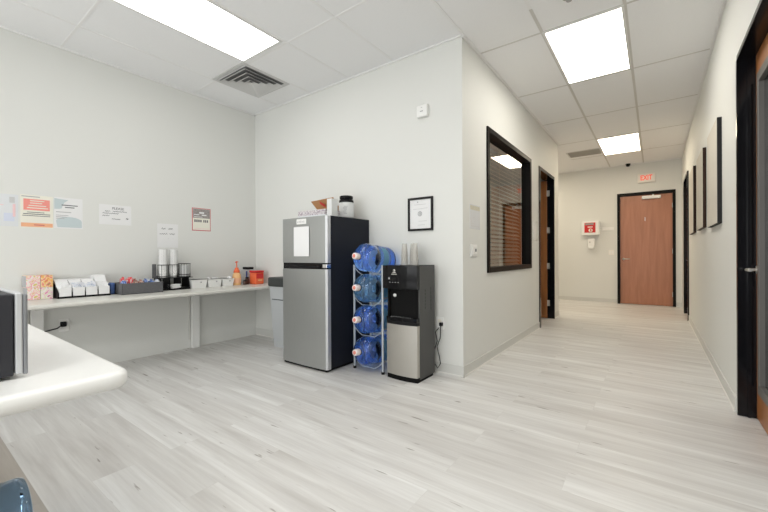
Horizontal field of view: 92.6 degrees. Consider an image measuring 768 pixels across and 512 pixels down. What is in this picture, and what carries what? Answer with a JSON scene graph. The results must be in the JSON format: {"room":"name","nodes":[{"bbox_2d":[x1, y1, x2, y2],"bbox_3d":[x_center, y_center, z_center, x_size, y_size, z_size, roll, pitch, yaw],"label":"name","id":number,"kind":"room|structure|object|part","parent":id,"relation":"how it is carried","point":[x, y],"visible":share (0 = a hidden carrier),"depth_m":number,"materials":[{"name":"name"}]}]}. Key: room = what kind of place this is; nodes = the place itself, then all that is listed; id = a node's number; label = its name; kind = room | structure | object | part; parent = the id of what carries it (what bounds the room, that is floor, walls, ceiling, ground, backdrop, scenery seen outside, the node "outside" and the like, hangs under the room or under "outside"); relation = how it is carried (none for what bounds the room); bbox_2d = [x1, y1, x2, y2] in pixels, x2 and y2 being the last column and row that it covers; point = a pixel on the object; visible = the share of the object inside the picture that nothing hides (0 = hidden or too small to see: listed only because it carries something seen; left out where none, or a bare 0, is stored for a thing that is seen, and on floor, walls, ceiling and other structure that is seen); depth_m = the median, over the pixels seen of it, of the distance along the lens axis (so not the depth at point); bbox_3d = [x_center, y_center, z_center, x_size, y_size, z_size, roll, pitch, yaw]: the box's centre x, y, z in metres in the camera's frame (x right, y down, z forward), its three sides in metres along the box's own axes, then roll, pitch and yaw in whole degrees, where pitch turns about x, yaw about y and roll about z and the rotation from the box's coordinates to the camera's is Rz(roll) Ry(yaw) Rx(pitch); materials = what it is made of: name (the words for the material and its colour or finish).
{"room":"office break room","nodes":[
{"label":"office break room","id":0,"kind":"room"},
{"bbox_2d":[0,28,255,362],"bbox_3d":[-3.724,-0.420,2.600,0.150,3.048,6.577,0,0,36],"label":"wall","id":1,"kind":"structure","parent":0,"point":[74,126],"depth_m":3.82,"materials":[{"name":"white paint"}]},
{"bbox_2d":[0,193,17,225],"bbox_3d":[-3.255,-0.394,3.107,0.003,0.275,0.230,0,0,36],"label":"notice","id":2,"kind":"object","parent":1,"relation":"attached to","point":[8,202],"visible":1,"depth_m":3.15,"materials":[{"name":"white paper"}]},
{"bbox_2d":[20,194,52,228],"bbox_3d":[-3.115,-0.398,3.297,0.003,0.290,0.217,0,0,36],"label":"notice","id":3,"kind":"object","parent":1,"relation":"attached to","point":[35,211],"visible":1,"depth_m":3.29,"materials":[{"name":"white paper"}]},
{"bbox_2d":[59,318,68,331],"bbox_3d":[-2.986,0.649,3.433,0.045,0.120,0.075,0,0,36],"label":"wall outlet","id":4,"kind":"object","parent":1,"relation":"attached to","point":[65,322],"visible":0.94,"depth_m":3.43,"materials":[{"name":"white plastic"}]},
{"bbox_2d":[54,197,82,228],"bbox_3d":[-2.984,-0.403,3.475,0.002,0.288,0.210,0,0,36],"label":"notice","id":5,"kind":"object","parent":1,"relation":"attached to","point":[68,212],"visible":1,"depth_m":3.47,"materials":[{"name":"white paper"}]},
{"bbox_2d":[99,204,130,225],"bbox_3d":[-2.761,-0.422,3.778,0.003,0.202,0.280,0,0,36],"label":"notice","id":6,"kind":"object","parent":1,"relation":"attached to","point":[108,214],"visible":1,"depth_m":3.77,"materials":[{"name":"white paper"}]},
{"bbox_2d":[28,283,269,310],"bbox_3d":[-3.190,0.391,2.633,0.663,0.048,5.656,0,0,36],"label":"countertop","id":7,"kind":"structure","parent":1,"relation":"attached to","point":[39,304],"depth_m":3.40,"materials":[{"name":"beige laminate"}]},
{"bbox_2d":[23,287,39,299],"bbox_3d":[-3.071,0.325,3.199,0.170,0.103,0.082,0,0,36],"label":"carton","id":8,"kind":"object","parent":7,"relation":"on","point":[32,293],"visible":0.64,"depth_m":3.15,"materials":[{"name":"multicoloured"}]},
{"bbox_2d":[22,275,39,287],"bbox_3d":[-3.073,0.221,3.196,0.170,0.103,0.089,0,0,36],"label":"carton","id":9,"kind":"object","parent":8,"relation":"on","point":[28,281],"visible":1,"depth_m":3.15,"materials":[{"name":"multicoloured"}]},
{"bbox_3d":[-3.099,0.221,3.161,0.164,0.097,0.002,0,0,36],"label":"panel","id":10,"kind":"part","parent":9,"relation":"part of","materials":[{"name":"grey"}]},
{"bbox_2d":[40,287,52,298],"bbox_3d":[-3.021,0.325,3.267,0.170,0.103,0.082,0,0,36],"label":"carton","id":11,"kind":"object","parent":7,"relation":"on","point":[45,292],"visible":0.59,"depth_m":3.21,"materials":[{"name":"multicoloured"}]},
{"bbox_2d":[40,275,52,286],"bbox_3d":[-3.021,0.221,3.266,0.170,0.103,0.082,0,0,36],"label":"carton","id":12,"kind":"object","parent":11,"relation":"on","point":[45,280],"visible":0.72,"depth_m":3.21,"materials":[{"name":"orange"}]},
{"bbox_2d":[53,283,110,298],"bbox_3d":[-2.833,0.297,3.437,0.240,0.158,0.391,0,0,36],"label":"organizer","id":13,"kind":"object","parent":7,"relation":"on","point":[55,291],"visible":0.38,"depth_m":3.30,"materials":[{"name":"black plastic"}]},
{"bbox_2d":[53,279,71,296],"bbox_3d":[-2.908,0.285,3.315,0.224,0.149,0.108,0,0,36],"label":"box","id":14,"kind":"object","parent":13,"relation":"in","point":[64,289],"visible":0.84,"depth_m":3.27,"materials":[{"name":"white paper"}]},
{"bbox_2d":[67,278,84,295],"bbox_3d":[-2.853,0.285,3.390,0.224,0.149,0.104,0,0,36],"label":"box","id":15,"kind":"object","parent":13,"relation":"in","point":[77,287],"visible":0.81,"depth_m":3.35,"materials":[{"name":"white paper"}]},
{"bbox_2d":[53,293,110,298],"bbox_3d":[-2.833,0.311,3.437,0.240,0.130,0.391,0,0,36],"label":"tray","id":16,"kind":"object","parent":13,"relation":"attached to","point":[55,295],"depth_m":3.30,"materials":[{"name":"black plastic"}]},
{"bbox_2d":[78,278,97,294],"bbox_3d":[-2.798,0.284,3.465,0.224,0.149,0.098,0,0,36],"label":"box","id":17,"kind":"object","parent":13,"relation":"in","point":[90,286],"visible":0.81,"depth_m":3.42,"materials":[{"name":"white paper"}]},
{"bbox_2d":[90,274,109,293],"bbox_3d":[-2.744,0.269,3.538,0.224,0.179,0.100,0,0,36],"label":"box","id":18,"kind":"object","parent":13,"relation":"in","point":[102,285],"visible":0.81,"depth_m":3.50,"materials":[{"name":"white paper"}]},
{"bbox_2d":[108,282,114,293],"bbox_3d":[-2.675,0.317,3.602,0.080,0.114,0.040,0,0,36],"label":"snacks","id":19,"kind":"object","parent":7,"relation":"on","point":[112,285],"visible":0.8,"depth_m":3.58,"materials":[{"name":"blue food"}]},
{"bbox_2d":[114,281,162,294],"bbox_3d":[-2.508,0.319,3.742,0.282,0.109,0.365,0,0,36],"label":"basket","id":20,"kind":"object","parent":7,"relation":"on","point":[145,287],"visible":0.73,"depth_m":3.62,"materials":[{"name":"grey plastic"}]},
{"bbox_2d":[126,277,132,282],"bbox_3d":[-2.520,0.285,3.636,0.080,0.151,0.037,0,0,28],"label":"snacks","id":21,"kind":"object","parent":20,"relation":"in","point":[129,279],"visible":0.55,"depth_m":3.62,"materials":[{"name":"red plastic"}]},
{"bbox_2d":[152,263,190,290],"bbox_3d":[-2.364,0.228,4.096,0.195,0.290,0.385,0,0,36],"label":"organizer","id":22,"kind":"object","parent":7,"relation":"on","point":[185,279],"visible":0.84,"depth_m":4.07,"materials":[{"name":"black plastic"}]},
{"bbox_3d":[-2.480,0.171,3.977,0.010,0.165,0.056,0,0,36],"label":"plate","id":23,"kind":"part","parent":22,"relation":"part of","materials":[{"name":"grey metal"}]},
{"bbox_2d":[159,269,166,277],"bbox_3d":[-2.413,0.189,4.009,0.087,0.096,0.087,0,0,36],"label":"paper cup","id":24,"kind":"object","parent":22,"relation":"in","point":[164,271],"visible":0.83,"depth_m":3.98,"materials":[{"name":"white paper"}]},
{"bbox_2d":[157,277,188,278],"bbox_3d":[-2.352,0.241,4.112,0.175,0.006,0.343,0,0,36],"label":"shelf","id":25,"kind":"object","parent":22,"relation":"attached to","point":[157,277],"depth_m":4.08,"materials":[{"name":"black plastic"}]},
{"bbox_2d":[169,268,177,276],"bbox_3d":[-2.349,0.188,4.096,0.087,0.096,0.087,0,0,36],"label":"paper cup","id":26,"kind":"object","parent":22,"relation":"in","point":[173,272],"visible":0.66,"depth_m":4.07,"materials":[{"name":"white paper"}]},
{"bbox_2d":[170,284,180,288],"bbox_3d":[-2.304,0.331,4.038,0.119,0.046,0.112,0,0,36],"label":"pile","id":27,"kind":"object","parent":22,"relation":"on","point":[172,286],"visible":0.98,"depth_m":4.01,"materials":[{"name":"white paper"}]},
{"bbox_2d":[189,279,207,288],"bbox_3d":[-2.184,0.322,4.276,0.156,0.098,0.190,0,0,36],"label":"tub","id":28,"kind":"object","parent":7,"relation":"on","point":[194,283],"visible":1,"depth_m":4.23,"materials":[{"name":"white plastic"}]},
{"bbox_2d":[206,277,221,286],"bbox_3d":[-2.074,0.311,4.426,0.156,0.120,0.174,0,0,36],"label":"tub","id":29,"kind":"object","parent":7,"relation":"on","point":[214,281],"visible":0.94,"depth_m":4.38,"materials":[{"name":"white plastic"}]},
{"bbox_2d":[219,276,233,285],"bbox_3d":[-1.974,0.309,4.563,0.156,0.121,0.158,0,0,36],"label":"tub","id":30,"kind":"object","parent":7,"relation":"on","point":[228,281],"visible":0.91,"depth_m":4.53,"materials":[{"name":"white plastic"}]},
{"bbox_2d":[232,261,240,284],"bbox_3d":[-1.874,0.217,4.673,0.106,0.304,0.106,0,0,36],"label":"soap dispenser","id":31,"kind":"object","parent":7,"relation":"on","point":[236,274],"visible":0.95,"depth_m":4.64,"materials":[{"name":"orange plastic"}]},
{"bbox_2d":[232,273,240,284],"bbox_3d":[-1.874,0.277,4.673,0.105,0.185,0.105,0,0,36],"label":"bottle","id":32,"kind":"object","parent":31,"relation":"attached to","point":[237,276],"depth_m":4.63,"materials":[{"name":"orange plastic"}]},
{"bbox_2d":[240,267,253,283],"bbox_3d":[-1.823,0.258,4.910,0.122,0.222,0.145,0,0,36],"label":"coffee canister","id":33,"kind":"object","parent":7,"relation":"on","point":[244,272],"visible":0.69,"depth_m":4.86,"materials":[{"name":"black plastic"}]},
{"bbox_2d":[249,270,263,283],"bbox_3d":[-1.675,0.279,4.833,0.136,0.178,0.139,0,0,36],"label":"tub","id":34,"kind":"object","parent":7,"relation":"on","point":[256,276],"visible":0.99,"depth_m":4.79,"materials":[{"name":"orange plastic"}]},
{"bbox_3d":[-1.676,0.204,4.833,0.136,0.028,0.139,0,0,36],"label":"lid","id":35,"kind":"part","parent":34,"relation":"part of","materials":[{"name":"red plastic"}]},
{"bbox_2d":[157,223,177,247],"bbox_3d":[-2.462,-0.230,4.184,0.002,0.270,0.222,0,0,36],"label":"notice","id":36,"kind":"object","parent":1,"relation":"attached to","point":[167,234],"visible":1,"depth_m":4.18,"materials":[{"name":"white paper"}]},
{"bbox_2d":[192,207,210,230],"bbox_3d":[-2.234,-0.445,4.494,0.004,0.276,0.229,0,0,36],"label":"notice","id":37,"kind":"object","parent":1,"relation":"attached to","point":[201,218],"visible":1,"depth_m":4.49,"materials":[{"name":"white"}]},
{"bbox_2d":[255,42,464,377],"bbox_3d":[-0.504,-0.439,4.231,3.102,3.048,0.134,0,0,36],"label":"wall","id":38,"kind":"structure","parent":0,"point":[362,137],"depth_m":3.88,"materials":[{"name":"white paint"}]},
{"bbox_2d":[408,196,432,230],"bbox_3d":[0.348,-0.403,3.525,0.275,0.320,0.020,0,0,36],"label":"framed certificate","id":39,"kind":"object","parent":38,"relation":"attached to","point":[420,209],"visible":1,"depth_m":3.52,"materials":[{"name":"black paper"}]},
{"bbox_2d":[417,104,428,118],"bbox_3d":[0.367,-1.375,3.489,0.116,0.115,0.047,0,0,36],"label":"sensor","id":40,"kind":"object","parent":38,"relation":"attached to","point":[422,110],"visible":1,"depth_m":3.47,"materials":[{"name":"white plastic"}]},
{"bbox_2d":[435,322,442,367],"bbox_3d":[0.499,0.823,3.389,0.079,0.418,0.058,0,0,36],"label":"power cord","id":41,"kind":"object","parent":38,"relation":"attached to","point":[440,323],"visible":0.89,"depth_m":3.37,"materials":[{"name":"black plastic"}]},
{"bbox_2d":[436,317,443,329],"bbox_3d":[0.520,0.624,3.412,0.080,0.115,0.008,0,0,36],"label":"wall outlet","id":42,"kind":"object","parent":38,"relation":"attached to","point":[438,319],"visible":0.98,"depth_m":3.41,"materials":[{"name":"white plastic"}]},
{"bbox_2d":[0,0,722,172],"bbox_3d":[1.245,-2.010,2.936,7.864,0.080,13.423,0,0,36],"label":"ceiling","id":43,"kind":"structure","parent":0,"point":[660,30],"depth_m":3.47,"materials":[{"name":"tile"}]},
{"bbox_2d":[111,0,281,61],"bbox_3d":[-1.516,-1.952,3.049,0.595,0.011,1.170,0,0,36],"label":"recessed light","id":44,"kind":"object","parent":43,"relation":"in","point":[206,22],"visible":1,"depth_m":3.09,"materials":[{"name":"white plastic"}]},
{"bbox_2d":[212,62,288,97],"bbox_3d":[-1.487,-1.942,4.113,0.600,0.035,0.600,0,0,36],"label":"ceiling vent","id":45,"kind":"object","parent":43,"relation":"in","point":[248,79],"visible":1,"depth_m":4.09,"materials":[{"name":"grey metal"}]},
{"bbox_2d":[0,0,726,173],"bbox_3d":[0.220,-1.960,3.691,4.918,0.013,13.023,0,0,36],"label":"ceiling grid","id":46,"kind":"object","parent":43,"relation":"attached to","point":[97,3],"depth_m":3.58,"materials":[{"name":"silver metal"}]},
{"bbox_2d":[566,148,602,157],"bbox_3d":[3.859,-1.978,7.076,0.580,0.025,0.410,0,0,36],"label":"ceiling vent","id":47,"kind":"object","parent":43,"relation":"in","point":[596,150],"visible":1,"depth_m":7.04,"materials":[{"name":"grey metal"}]},
{"bbox_2d":[542,5,631,84],"bbox_3d":[1.997,-1.970,3.546,0.605,0.011,1.215,0,0,36],"label":"recessed light","id":48,"kind":"object","parent":43,"relation":"in","point":[597,45],"visible":1,"depth_m":3.43,"materials":[{"name":"white plastic"}]},
{"bbox_2d":[596,132,641,155],"bbox_3d":[4.221,-1.986,6.568,0.605,0.011,1.240,0,0,36],"label":"recessed light","id":49,"kind":"object","parent":43,"relation":"in","point":[631,142],"visible":1,"depth_m":6.50,"materials":[{"name":"white plastic"}]},
{"bbox_2d":[0,300,767,511],"bbox_3d":[1.260,1.109,2.942,7.864,0.060,13.423,0,0,36],"label":"floor","id":50,"kind":"structure","parent":0,"point":[603,407],"depth_m":2.24,"materials":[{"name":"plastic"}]},
{"bbox_2d":[0,477,32,511],"bbox_3d":[-1.487,0.962,1.180,0.264,0.264,0.494,0,0,36],"label":"water bottle","id":51,"kind":"object","parent":50,"relation":"on","point":[15,495],"visible":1,"depth_m":1.31,"materials":[{"name":"blue plastic"}]},
{"bbox_2d":[28,308,52,330],"bbox_3d":[-2.930,0.756,3.137,0.483,0.685,0.110,0,0,36],"label":"support","id":52,"kind":"object","parent":50,"relation":"on","point":[36,316],"visible":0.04,"depth_m":3.26,"materials":[{"name":"white paint"}]},
{"bbox_2d":[0,324,127,416],"bbox_3d":[-1.801,0.724,1.080,1.614,0.745,1.298,0,0,36],"label":"countertop","id":53,"kind":"structure","parent":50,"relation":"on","point":[59,370],"depth_m":1.08,"materials":[{"name":"white laminate"}]},
{"bbox_2d":[0,287,27,377],"bbox_3d":[-1.327,0.227,1.048,0.483,0.245,0.372,0,0,36],"label":"microwave","id":54,"kind":"object","parent":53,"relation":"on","point":[13,304],"visible":1,"depth_m":1.03,"materials":[{"name":"grey"}]},
{"bbox_3d":[-1.033,0.224,1.056,0.017,0.229,0.010,0,0,36],"label":"handle","id":55,"kind":"part","parent":54,"relation":"part of","materials":[{"name":"silver metal"}]},
{"bbox_2d":[188,294,210,347],"bbox_3d":[-2.100,0.750,4.265,0.483,0.685,0.110,0,0,36],"label":"support","id":56,"kind":"object","parent":50,"relation":"on","point":[195,300],"visible":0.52,"depth_m":4.37,"materials":[{"name":"white plastic"}]},
{"bbox_2d":[268,276,282,347],"bbox_3d":[-1.134,0.670,4.414,0.422,0.835,0.320,0,0,36],"label":"trash bin","id":57,"kind":"object","parent":50,"relation":"on","point":[275,283],"visible":0.31,"depth_m":4.35,"materials":[{"name":"grey plastic"}]},
{"bbox_3d":[-1.135,0.308,4.413,0.422,0.110,0.320,0,0,36],"label":"lid","id":58,"kind":"part","parent":57,"relation":"part of","materials":[{"name":"grey plastic"}]},
{"bbox_2d":[283,215,369,371],"bbox_3d":[-0.603,0.353,3.832,0.648,1.467,0.652,0,0,36],"label":"refrigerator","id":59,"kind":"object","parent":50,"relation":"on","point":[318,334],"visible":0.92,"depth_m":3.55,"materials":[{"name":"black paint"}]},
{"bbox_2d":[294,226,308,255],"bbox_3d":[-0.805,-0.141,3.573,0.220,0.287,0.002,0,0,36],"label":"sheet","id":60,"kind":"object","parent":59,"relation":"attached to","point":[301,234],"visible":1,"depth_m":3.57,"materials":[{"name":"white paper"}]},
{"bbox_3d":[-0.774,0.594,3.601,0.645,0.936,0.063,0,0,36],"label":"fridge door","id":61,"kind":"part","parent":59,"relation":"part of","materials":[{"name":"metal"}]},
{"bbox_3d":[-0.778,-0.155,3.599,0.645,0.441,0.063,0,0,36],"label":"freezer door","id":62,"kind":"part","parent":59,"relation":"part of","materials":[{"name":"metal"}]},
{"bbox_2d":[298,209,339,217],"bbox_3d":[-0.675,-0.423,3.809,0.406,0.085,0.226,0,0,36],"label":"tray","id":63,"kind":"object","parent":59,"relation":"on","point":[320,212],"visible":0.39,"depth_m":3.71,"materials":[{"name":"white plastic"}]},
{"bbox_2d":[312,197,338,210],"bbox_3d":[-0.576,-0.492,3.960,0.330,0.222,0.260,0,0,36],"label":"cardboard box","id":64,"kind":"object","parent":59,"relation":"on","point":[319,204],"visible":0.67,"depth_m":3.90,"materials":[{"name":"brown cardboard"}]},
{"bbox_2d":[327,198,337,215],"bbox_3d":[-0.510,-0.471,3.616,0.065,0.180,0.085,0,0,36],"label":"carton","id":65,"kind":"object","parent":59,"relation":"on","point":[332,204],"visible":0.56,"depth_m":3.59,"materials":[{"name":"white cardboard"}]},
{"bbox_2d":[339,195,353,217],"bbox_3d":[-0.391,-0.501,3.811,0.159,0.238,0.159,0,0,36],"label":"canister","id":66,"kind":"object","parent":59,"relation":"on","point":[346,203],"visible":0.75,"depth_m":3.75,"materials":[{"name":"white plastic"}]},
{"bbox_3d":[-0.391,-0.586,3.811,0.154,0.068,0.154,0,0,36],"label":"lid","id":67,"kind":"part","parent":66,"relation":"part of","materials":[{"name":"black plastic"}]},
{"bbox_2d":[353,265,387,374],"bbox_3d":[-0.069,0.584,3.574,0.369,1.000,0.299,0,0,36],"label":"rack","id":68,"kind":"object","parent":50,"relation":"on","point":[354,266],"visible":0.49,"depth_m":3.39,"materials":[{"name":"grey metal"}]},
{"bbox_3d":[-0.285,0.579,3.566,0.022,0.988,0.022,0,0,36],"label":"post","id":69,"kind":"part","parent":68,"relation":"part of","materials":[{"name":"grey metal"}]},
{"bbox_2d":[352,334,386,364],"bbox_3d":[-0.117,0.899,3.498,0.266,0.294,0.504,0,0,36],"label":"water bottle","id":70,"kind":"object","parent":68,"relation":"on","point":[367,350],"visible":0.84,"depth_m":3.37,"materials":[{"name":"blue plastic"}]},
{"bbox_2d":[352,305,387,333],"bbox_3d":[-0.118,0.605,3.498,0.266,0.294,0.504,0,0,36],"label":"water bottle","id":71,"kind":"object","parent":68,"relation":"on","point":[366,319],"visible":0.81,"depth_m":3.37,"materials":[{"name":"blue plastic"}]},
{"bbox_2d":[352,274,387,301],"bbox_3d":[-0.120,0.315,3.497,0.266,0.294,0.504,0,0,36],"label":"water bottle","id":72,"kind":"object","parent":68,"relation":"on","point":[367,287],"visible":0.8,"depth_m":3.36,"materials":[{"name":"blue plastic"}]},
{"bbox_2d":[352,243,395,272],"bbox_3d":[-0.121,0.029,3.497,0.266,0.294,0.504,0,0,36],"label":"water bottle","id":73,"kind":"object","parent":68,"relation":"on","point":[366,257],"visible":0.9,"depth_m":3.38,"materials":[{"name":"blue plastic"}]},
{"bbox_3d":[-0.012,0.578,3.364,0.022,0.988,0.022,0,0,36],"label":"post","id":74,"kind":"part","parent":68,"relation":"part of","materials":[{"name":"grey metal"}]},
{"bbox_2d":[383,264,434,383],"bbox_3d":[0.222,0.583,3.328,0.364,1.001,0.331,0,0,36],"label":"water cooler","id":75,"kind":"object","parent":50,"relation":"on","point":[411,288],"visible":1,"depth_m":3.20,"materials":[{"name":"grey"}]},
{"bbox_2d":[387,315,418,322],"bbox_3d":[0.165,0.551,3.219,0.312,0.034,0.088,0,0,36],"label":"drip tray","id":76,"kind":"object","parent":75,"relation":"on","point":[390,318],"depth_m":3.19,"materials":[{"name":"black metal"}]},
{"bbox_3d":[0.164,0.821,3.218,0.317,0.442,0.068,0,0,36],"label":"door","id":77,"kind":"part","parent":75,"relation":"part of","materials":[{"name":"metal"}]},
{"bbox_3d":[0.234,1.063,3.310,0.314,0.040,0.288,0,0,36],"label":"kick plate","id":78,"kind":"part","parent":75,"relation":"part of","materials":[{"name":"black plastic"}]},
{"bbox_3d":[0.241,0.085,3.345,0.339,0.005,0.277,0,0,36],"label":"panel","id":79,"kind":"part","parent":75,"relation":"part of","materials":[{"name":"black plastic"}]},
{"bbox_2d":[448,37,558,365],"bbox_3d":[1.851,-0.452,4.953,0.135,3.048,4.062,0,0,36],"label":"wall","id":80,"kind":"structure","parent":0,"point":[486,310],"depth_m":3.63,"materials":[{"name":"white paint"}]},
{"bbox_2d":[470,244,476,256],"bbox_3d":[0.855,-0.051,3.463,0.024,0.118,0.148,0,0,36],"label":"light switch","id":81,"kind":"object","parent":80,"relation":"attached to","point":[473,247],"visible":1,"depth_m":3.43,"materials":[{"name":"white plastic"}]},
{"bbox_2d":[469,204,479,229],"bbox_3d":[0.867,-0.370,3.498,0.002,0.230,0.250,0,0,36],"label":"notice","id":82,"kind":"object","parent":80,"relation":"attached to","point":[474,209],"visible":1,"depth_m":3.49,"materials":[{"name":"white paper"}]},
{"bbox_2d":[464,322,539,376],"bbox_3d":[1.504,1.028,4.348,0.014,0.095,2.692,0,0,36],"label":"baseboard","id":83,"kind":"structure","parent":80,"relation":"attached to","point":[482,360],"depth_m":3.97,"materials":[{"name":"white plastic"}]},
{"bbox_2d":[486,126,531,272],"bbox_3d":[1.499,-0.580,4.438,0.128,1.500,1.650,0,0,36],"label":"window","id":84,"kind":"structure","parent":80,"relation":"in","point":[508,169],"depth_m":4.39,"materials":[{"name":"glass"}]},
{"bbox_3d":[1.498,-0.580,4.438,0.006,1.390,1.540,0,0,36],"label":"glass pane","id":85,"kind":"part","parent":84,"relation":"part of","materials":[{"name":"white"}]},
{"bbox_2d":[533,221,538,239],"bbox_3d":[2.164,-0.359,5.225,0.046,0.280,0.126,0,0,36],"label":"sign holder","id":86,"kind":"object","parent":80,"relation":"attached to","point":[534,222],"visible":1,"depth_m":5.22,"materials":[{"name":"white plastic"}]},
{"bbox_3d":[2.147,-0.364,5.235,0.006,0.270,0.120,0,0,36],"label":"plate","id":87,"kind":"part","parent":86,"relation":"part of","materials":[{"name":"white plastic"}]},
{"bbox_2d":[558,158,681,302],"bbox_3d":[4.527,-0.471,8.689,4.194,3.048,0.120,0,0,36],"label":"wall","id":88,"kind":"structure","parent":0,"point":[586,195],"depth_m":8.35,"materials":[{"name":"white paint"}]},
{"bbox_2d":[559,296,616,302],"bbox_3d":[4.028,1.008,8.980,2.837,0.095,0.014,0,0,36],"label":"baseboard","id":89,"kind":"structure","parent":88,"relation":"attached to","point":[587,299],"depth_m":8.47,"materials":[{"name":"white plastic"}]},
{"bbox_2d":[582,221,598,234],"bbox_3d":[4.716,-0.635,8.389,0.345,0.315,0.138,0,0,36],"label":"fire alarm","id":90,"kind":"object","parent":88,"relation":"attached to","point":[588,227],"visible":1,"depth_m":8.33,"materials":[{"name":"white plastic"}]},
{"bbox_3d":[4.677,-0.645,8.340,0.220,0.225,0.004,0,0,36],"label":"red panel","id":91,"kind":"part","parent":90,"relation":"part of","materials":[{"name":"red plastic"}]},
{"bbox_2d":[588,239,594,248],"bbox_3d":[4.741,-0.278,8.388,0.135,0.230,0.112,0,0,36],"label":"dispenser","id":92,"kind":"object","parent":88,"relation":"attached to","point":[591,242],"visible":1,"depth_m":8.35,"materials":[{"name":"white plastic"}]},
{"bbox_2d":[602,227,613,230],"bbox_3d":[5.025,-0.609,8.239,0.220,0.070,0.012,0,0,36],"label":"wall sign","id":93,"kind":"object","parent":88,"relation":"attached to","point":[604,228],"visible":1,"depth_m":8.24,"materials":[{"name":"white plastic"}]},
{"bbox_2d":[637,173,654,182],"bbox_3d":[5.573,-1.657,7.802,0.307,0.188,0.058,0,0,36],"label":"exit sign","id":94,"kind":"object","parent":88,"relation":"attached to","point":[648,177],"visible":1,"depth_m":7.79,"materials":[{"name":"white plastic"}]},
{"bbox_2d":[617,189,675,306],"bbox_3d":[5.594,-0.161,7.855,1.016,2.420,0.140,0,0,36],"label":"door","id":95,"kind":"structure","parent":88,"relation":"in","point":[646,221],"depth_m":7.84,"materials":[{"name":"brown wood"}]},
{"bbox_2d":[682,0,759,397],"bbox_3d":[2.264,-0.449,2.195,0.140,3.048,13.023,0,0,36],"label":"wall","id":96,"kind":"structure","parent":0,"point":[712,251],"depth_m":3.10,"materials":[{"name":"white paint"}]},
{"bbox_2d":[683,171,688,320],"bbox_3d":[5.286,-0.167,6.315,0.161,2.440,1.000,0,0,36],"label":"door","id":97,"kind":"structure","parent":96,"relation":"in","point":[686,178],"depth_m":6.71,"materials":[{"name":"black wood"}]},
{"bbox_2d":[689,165,695,234],"bbox_3d":[4.356,-0.763,5.184,0.033,0.895,0.680,0,0,36],"label":"canvas","id":98,"kind":"object","parent":96,"relation":"attached to","point":[692,176],"visible":0.96,"depth_m":4.99,"materials":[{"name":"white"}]},
{"bbox_2d":[689,167,692,233],"bbox_3d":[4.343,-0.763,5.193,0.003,0.887,0.672,0,0,36],"label":"print","id":99,"kind":"object","parent":98,"relation":"attached to","point":[691,173],"depth_m":5.14,"materials":[{"name":"paper"}]},
{"bbox_2d":[696,147,706,230],"bbox_3d":[3.656,-0.740,4.234,0.033,0.860,0.700,0,0,36],"label":"canvas","id":100,"kind":"object","parent":96,"relation":"attached to","point":[701,192],"visible":1,"depth_m":4.04,"materials":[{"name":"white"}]},
{"bbox_2d":[696,148,702,229],"bbox_3d":[3.644,-0.740,4.242,0.003,0.852,0.692,0,0,36],"label":"print","id":101,"kind":"object","parent":100,"relation":"attached to","point":[699,163],"depth_m":4.21,"materials":[{"name":"paper"}]},
{"bbox_2d":[688,316,736,411],"bbox_3d":[3.678,1.017,4.239,0.014,0.095,4.250,0,0,36],"label":"baseboard","id":102,"kind":"structure","parent":96,"relation":"attached to","point":[730,395],"depth_m":3.23,"materials":[{"name":"white plastic"}]},
{"bbox_2d":[707,117,721,227],"bbox_3d":[2.987,-0.715,3.324,0.033,0.880,0.680,0,0,36],"label":"canvas","id":103,"kind":"object","parent":96,"relation":"attached to","point":[714,140],"visible":1,"depth_m":3.16,"materials":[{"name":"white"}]},
{"bbox_2d":[707,118,716,226],"bbox_3d":[2.974,-0.715,3.332,0.003,0.872,0.672,0,0,36],"label":"print","id":104,"kind":"object","parent":103,"relation":"attached to","point":[712,137],"depth_m":3.28,"materials":[{"name":"paper"}]},
{"bbox_2d":[736,0,767,434],"bbox_3d":[2.180,-0.134,2.080,0.146,2.420,0.936,0,0,36],"label":"door","id":105,"kind":"structure","parent":96,"relation":"in","point":[752,56],"depth_m":2.43,"materials":[{"name":"black wood"}]},
{"bbox_3d":[2.376,0.089,2.368,0.065,0.051,0.142,0,0,36],"label":"handle","id":106,"kind":"part","parent":105,"relation":"part of","materials":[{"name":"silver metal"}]},
{"bbox_3d":[2.222,-0.139,2.070,0.062,2.050,0.670,0,0,36],"label":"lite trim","id":107,"kind":"part","parent":105,"relation":"part of","materials":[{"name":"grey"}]},
{"bbox_3d":[2.222,-0.139,2.070,0.008,1.930,0.570,0,0,36],"label":"glass pane","id":108,"kind":"part","parent":105,"relation":"part of","materials":[{"name":"grey"}]},
{"bbox_3d":[0.643,-0.447,5.916,2.953,3.048,3.942,0,0,36],"label":"wall","id":109,"kind":"structure","parent":0,"visible":0},
{"bbox_2d":[539,166,554,327],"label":"door","id":110,"kind":"structure","parent":109,"relation":"in","point":[546,187],"depth_m":6.26,"materials":[{"name":"black wood"}]}
]}

